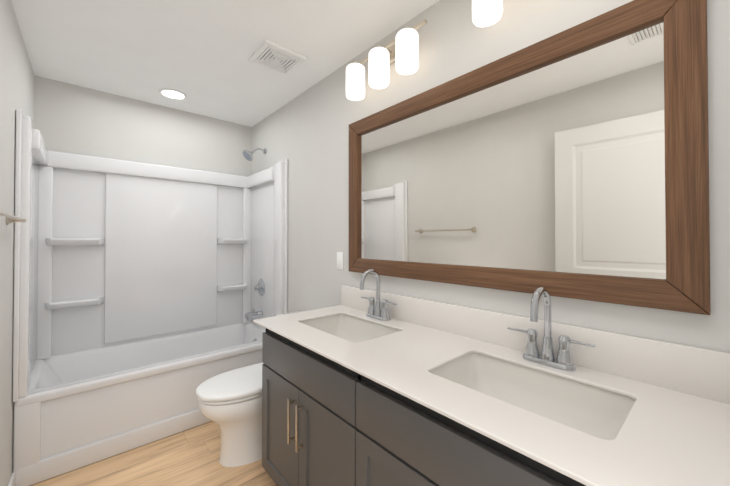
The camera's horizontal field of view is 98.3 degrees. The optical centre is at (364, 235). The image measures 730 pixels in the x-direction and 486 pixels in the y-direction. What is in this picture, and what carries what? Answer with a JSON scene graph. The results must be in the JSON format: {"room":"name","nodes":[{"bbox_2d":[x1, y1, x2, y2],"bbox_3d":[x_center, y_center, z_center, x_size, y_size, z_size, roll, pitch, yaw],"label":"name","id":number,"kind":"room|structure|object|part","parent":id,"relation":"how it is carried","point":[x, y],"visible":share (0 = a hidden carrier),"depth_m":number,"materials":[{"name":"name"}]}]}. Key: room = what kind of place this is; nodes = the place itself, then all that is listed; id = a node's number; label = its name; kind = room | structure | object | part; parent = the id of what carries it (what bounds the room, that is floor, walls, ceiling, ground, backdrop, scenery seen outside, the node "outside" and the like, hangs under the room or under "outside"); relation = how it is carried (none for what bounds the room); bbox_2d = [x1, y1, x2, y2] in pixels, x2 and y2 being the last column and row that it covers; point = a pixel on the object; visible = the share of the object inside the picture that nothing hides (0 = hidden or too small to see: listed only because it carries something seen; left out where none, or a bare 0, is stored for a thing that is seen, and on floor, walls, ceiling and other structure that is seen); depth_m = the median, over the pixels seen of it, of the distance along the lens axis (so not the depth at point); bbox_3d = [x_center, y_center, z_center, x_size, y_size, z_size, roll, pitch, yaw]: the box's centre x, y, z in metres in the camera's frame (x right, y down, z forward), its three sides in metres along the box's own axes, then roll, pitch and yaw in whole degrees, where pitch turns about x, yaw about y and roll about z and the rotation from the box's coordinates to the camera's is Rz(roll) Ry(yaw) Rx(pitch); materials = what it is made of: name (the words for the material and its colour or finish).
{"room":"bathroom","nodes":[
{"label":"bathroom","id":0,"kind":"room"},
{"bbox_2d":[0,0,34,485],"bbox_3d":[-1.244,0.087,0.908,0.100,2.470,3.600,1,-1,-41],"label":"wall","id":1,"kind":"structure","parent":0,"point":[17,77],"depth_m":1.52,"materials":[{"name":"paint"}]},
{"bbox_2d":[8,473,14,485],"bbox_3d":[-1.302,1.271,1.048,0.014,0.105,1.566,1,-1,-41],"label":"baseboard","id":2,"kind":"structure","parent":1,"relation":"attached to","point":[11,481],"depth_m":1.57,"materials":[{"name":"white wood"}]},
{"bbox_2d":[0,211,26,224],"bbox_3d":[-1.447,-0.080,1.264,0.063,0.052,0.722,1,-1,-41],"label":"towel rail","id":3,"kind":"object","parent":1,"relation":"attached to","point":[10,218],"visible":1,"depth_m":1.44,"materials":[{"name":"silver metal"}]},
{"bbox_2d":[34,76,251,176],"bbox_3d":[-1.783,0.107,2.767,1.554,2.470,0.100,1,-1,-41],"label":"wall","id":4,"kind":"structure","parent":0,"point":[73,119],"depth_m":2.60,"materials":[{"name":"paint"}]},
{"bbox_2d":[31,421,276,485],"bbox_3d":[-0.624,1.353,1.442,1.754,0.050,3.600,1,-1,-41],"label":"floor","id":5,"kind":"structure","parent":0,"point":[189,457],"depth_m":1.81,"materials":[{"name":"brown wood"}]},
{"bbox_2d":[12,109,287,485],"bbox_3d":[-1.487,0.248,2.433,1.551,2.180,0.785,1,-1,-41],"label":"bathtub","id":6,"kind":"object","parent":5,"relation":"on","point":[146,295],"visible":0.79,"depth_m":2.41,"materials":[{"name":"white plastic"}]},
{"bbox_2d":[245,309,262,319],"bbox_3d":[-1.029,0.723,2.919,0.152,0.090,0.064,1,-1,-41],"label":"tub faucet","id":7,"kind":"object","parent":6,"relation":"in","point":[254,314],"depth_m":2.91,"materials":[{"name":"silver metal"}]},
{"bbox_2d":[254,279,264,295],"bbox_3d":[-0.996,0.484,2.951,0.063,0.164,0.164,1,-1,-41],"label":"handle","id":8,"kind":"object","parent":6,"relation":"in","point":[260,287],"depth_m":2.93,"materials":[{"name":"silver metal"}]},
{"bbox_2d":[196,311,302,466],"bbox_3d":[-0.648,0.956,2.039,0.794,0.755,0.450,1,-1,-41],"label":"toilet","id":9,"kind":"object","parent":5,"relation":"on","point":[230,403],"visible":0.42,"depth_m":1.83,"materials":[{"name":"white ceramic"}]},
{"bbox_3d":[-0.722,0.923,1.974,0.582,0.016,0.374,1,-1,-41],"label":"seat","id":10,"kind":"part","parent":9,"relation":"part of","materials":[{"name":"white plastic"}]},
{"bbox_3d":[-0.721,0.894,1.975,0.600,0.031,0.386,1,-1,-41],"label":"lid","id":11,"kind":"part","parent":9,"relation":"part of","materials":[{"name":"white plastic"}]},
{"bbox_2d":[253,321,600,485],"bbox_3d":[0.245,0.889,1.188,0.592,0.872,1.820,1,-1,-41],"label":"bathroom vanity","id":12,"kind":"object","parent":5,"relation":"on","point":[362,386],"depth_m":1.08,"materials":[{"name":"black"}]},
{"bbox_2d":[253,305,729,485],"bbox_3d":[0.238,0.446,1.189,0.599,0.011,1.834,1,-1,-41],"label":"countertop","id":13,"kind":"structure","parent":12,"relation":"on","point":[685,441],"depth_m":0.75,"materials":[{"name":"white stone"}]},
{"bbox_2d":[289,309,412,348],"bbox_3d":[-0.085,0.523,1.579,0.370,0.157,0.555,1,-1,-41],"label":"sink","id":14,"kind":"object","parent":13,"relation":"in","point":[355,329],"depth_m":1.73,"materials":[{"name":"white ceramic"}]},
{"bbox_2d":[357,269,396,320],"bbox_3d":[0.035,0.311,1.689,0.162,0.269,0.272,1,-1,-41],"label":"faucet","id":15,"kind":"object","parent":13,"relation":"on","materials":[{"name":"silver metal"}]},
{"bbox_2d":[409,341,656,456],"bbox_3d":[0.473,0.516,0.948,0.370,0.157,0.554,1,-1,-41],"label":"sink","id":16,"kind":"object","parent":13,"relation":"in","point":[613,415],"depth_m":0.99,"materials":[{"name":"white ceramic"}]},
{"bbox_2d":[505,287,596,372],"bbox_3d":[0.593,0.304,1.057,0.162,0.269,0.272,1,-1,-41],"label":"faucet","id":17,"kind":"object","parent":13,"relation":"on","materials":[{"name":"silver metal"}]},
{"bbox_2d":[11,0,438,126],"bbox_3d":[-0.624,-1.167,1.469,1.754,0.050,3.600,1,-1,-41],"label":"ceiling","id":18,"kind":"structure","parent":0,"point":[199,53],"depth_m":1.86,"materials":[{"name":"paint"}]},
{"bbox_2d":[159,88,186,99],"bbox_3d":[-1.528,-1.126,2.516,0.196,0.009,0.196,1,-1,-41],"label":"recessed light","id":19,"kind":"object","parent":18,"relation":"in","point":[173,94],"depth_m":2.51,"materials":[{"name":"white"}]},
{"bbox_2d":[249,39,306,75],"bbox_3d":[-0.557,-1.125,2.009,0.270,0.022,0.270,1,-1,-41],"label":"ceiling vent","id":20,"kind":"object","parent":18,"relation":"in","point":[273,56],"visible":1,"depth_m":1.99,"materials":[{"name":"white plastic"}]},
{"bbox_2d":[252,0,729,352],"bbox_3d":[-0.004,0.098,2.003,0.100,2.470,3.600,1,-1,-41],"label":"wall","id":21,"kind":"structure","parent":0,"point":[305,133],"depth_m":1.50,"materials":[{"name":"paint"}]},
{"bbox_2d":[337,252,342,269],"bbox_3d":[-0.168,0.165,2.105,0.008,0.116,0.070,1,-1,-41],"label":"light switch","id":22,"kind":"object","parent":21,"relation":"attached to","point":[339,260],"visible":1,"depth_m":2.10,"materials":[{"name":"white plastic"}]},
{"bbox_2d":[346,19,426,100],"bbox_3d":[0.093,-0.937,1.707,0.160,0.265,0.580,1,-1,-41],"label":"sconce","id":23,"kind":"object","parent":21,"relation":"attached to","point":[401,49],"visible":1,"depth_m":1.64,"materials":[{"name":"white glass"}]},
{"bbox_2d":[472,0,502,26],"bbox_3d":[0.626,-0.979,1.104,0.160,0.265,0.580,1,-1,-41],"label":"sconce","id":24,"kind":"object","parent":21,"relation":"attached to","point":[485,13],"visible":1,"depth_m":1.21,"materials":[{"name":"white glass"}]},
{"bbox_2d":[349,0,710,314],"bbox_3d":[0.417,-0.248,1.429,0.032,0.930,1.541,1,-1,-41],"label":"mirror","id":25,"kind":"object","parent":21,"relation":"attached to","point":[572,162],"visible":1,"depth_m":1.11,"materials":[{"name":"brown wood"}]},
{"bbox_3d":[0.424,-0.248,1.436,0.012,0.780,1.391,1,-1,-41],"label":"glass","id":26,"kind":"part","parent":25,"relation":"part of","materials":[{"name":"white"}]},
{"bbox_2d":[341,285,729,404],"bbox_3d":[0.458,0.379,1.384,0.020,0.131,1.828,1,-1,-41],"label":"backsplash","id":27,"kind":"structure","parent":21,"relation":"attached to","point":[702,372],"depth_m":1.00,"materials":[{"name":"white stone"}]}
]}

